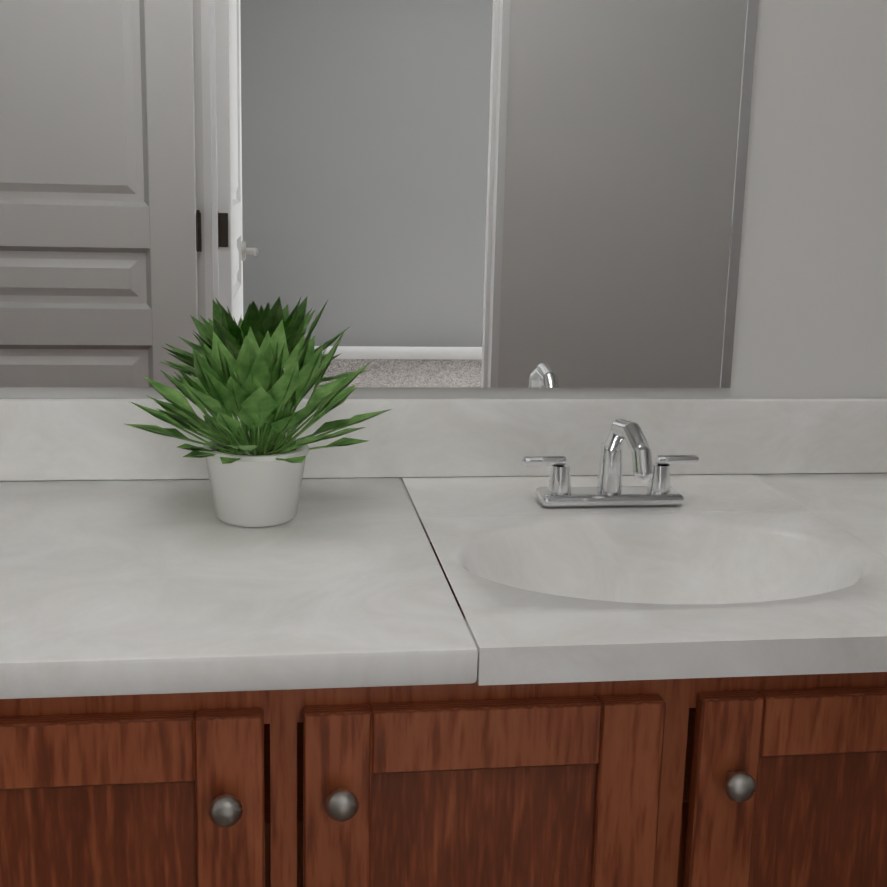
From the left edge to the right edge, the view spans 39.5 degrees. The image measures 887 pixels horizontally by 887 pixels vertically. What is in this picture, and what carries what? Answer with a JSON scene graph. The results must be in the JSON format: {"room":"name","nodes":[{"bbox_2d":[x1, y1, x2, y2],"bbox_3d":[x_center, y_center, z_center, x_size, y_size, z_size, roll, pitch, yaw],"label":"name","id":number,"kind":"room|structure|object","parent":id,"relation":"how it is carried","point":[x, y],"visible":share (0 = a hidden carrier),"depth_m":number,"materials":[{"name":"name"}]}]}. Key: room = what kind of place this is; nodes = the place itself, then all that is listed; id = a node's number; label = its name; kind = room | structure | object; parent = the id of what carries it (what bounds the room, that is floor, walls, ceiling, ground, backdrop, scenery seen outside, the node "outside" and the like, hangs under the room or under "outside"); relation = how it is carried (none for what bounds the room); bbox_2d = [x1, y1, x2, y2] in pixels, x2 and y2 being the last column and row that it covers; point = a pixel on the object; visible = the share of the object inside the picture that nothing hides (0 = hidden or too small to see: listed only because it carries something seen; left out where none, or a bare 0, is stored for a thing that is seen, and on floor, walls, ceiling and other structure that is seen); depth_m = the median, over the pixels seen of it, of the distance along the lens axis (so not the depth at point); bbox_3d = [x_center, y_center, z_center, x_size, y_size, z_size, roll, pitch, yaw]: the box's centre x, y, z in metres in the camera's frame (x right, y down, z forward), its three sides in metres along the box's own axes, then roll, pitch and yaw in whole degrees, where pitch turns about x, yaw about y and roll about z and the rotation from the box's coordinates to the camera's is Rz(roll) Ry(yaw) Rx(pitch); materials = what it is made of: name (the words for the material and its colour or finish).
{"room":"bathroom","nodes":[
{"label":"bathroom","id":0,"kind":"room"},
{"bbox_2d":[0,0,886,397],"bbox_3d":[0.343,-0.394,1.599,3.980,2.440,0.120,0,12,-8],"label":"wall","id":1,"kind":"structure","parent":0,"point":[812,304],"depth_m":1.57,"materials":[{"name":"grey paint"}]},
{"bbox_2d":[0,0,758,387],"bbox_3d":[-0.550,-0.559,1.369,1.887,1.005,0.007,0,12,-8],"label":"vanity mirror","id":2,"kind":"object","parent":1,"relation":"attached to","point":[472,192],"visible":1,"depth_m":1.49,"materials":[{"name":"grey mirror"}]},
{"bbox_2d":[0,398,886,481],"bbox_3d":[-0.177,-0.006,1.533,2.684,0.100,0.020,0,12,-8],"label":"backsplash","id":3,"kind":"structure","parent":1,"relation":"attached to","point":[418,439],"depth_m":1.56,"materials":[{"name":"white stone"}]},
{"bbox_3d":[0.464,1.029,1.024,4.040,0.100,1.860,0,12,-8],"label":"floor","id":4,"kind":"structure","parent":0,"visible":0},
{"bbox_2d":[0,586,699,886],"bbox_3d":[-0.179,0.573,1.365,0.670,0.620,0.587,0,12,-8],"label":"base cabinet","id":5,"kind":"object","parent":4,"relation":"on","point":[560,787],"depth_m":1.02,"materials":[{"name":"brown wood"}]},
{"bbox_2d":[0,474,886,705],"bbox_3d":[-0.138,0.118,1.267,2.684,0.032,0.598,0,12,-8],"label":"countertop","id":6,"kind":"structure","parent":5,"relation":"on","point":[112,589],"depth_m":1.07,"materials":[{"name":"white stone"}]},
{"bbox_2d":[126,320,390,526],"bbox_3d":[-0.195,-0.024,1.339,0.289,0.211,0.309,0,12,-8],"label":"potted plant","id":7,"kind":"object","parent":6,"relation":"on","point":[255,474],"visible":1,"depth_m":1.30,"materials":[{"name":"green plant"}]},
{"bbox_2d":[522,419,698,506],"bbox_3d":[0.204,0.026,1.391,0.212,0.110,0.160,0,12,-8],"label":"chrome faucet","id":8,"kind":"object","parent":6,"relation":"on","point":[608,490],"visible":1,"depth_m":1.43,"materials":[{"name":"silver metal"}]},
{"bbox_2d":[544,582,886,886],"bbox_3d":[0.318,0.570,1.436,0.335,0.620,0.587,0,12,-8],"label":"base cabinet","id":9,"kind":"object","parent":4,"relation":"on","point":[786,782],"depth_m":1.08,"materials":[{"name":"brown wood"}]}
]}

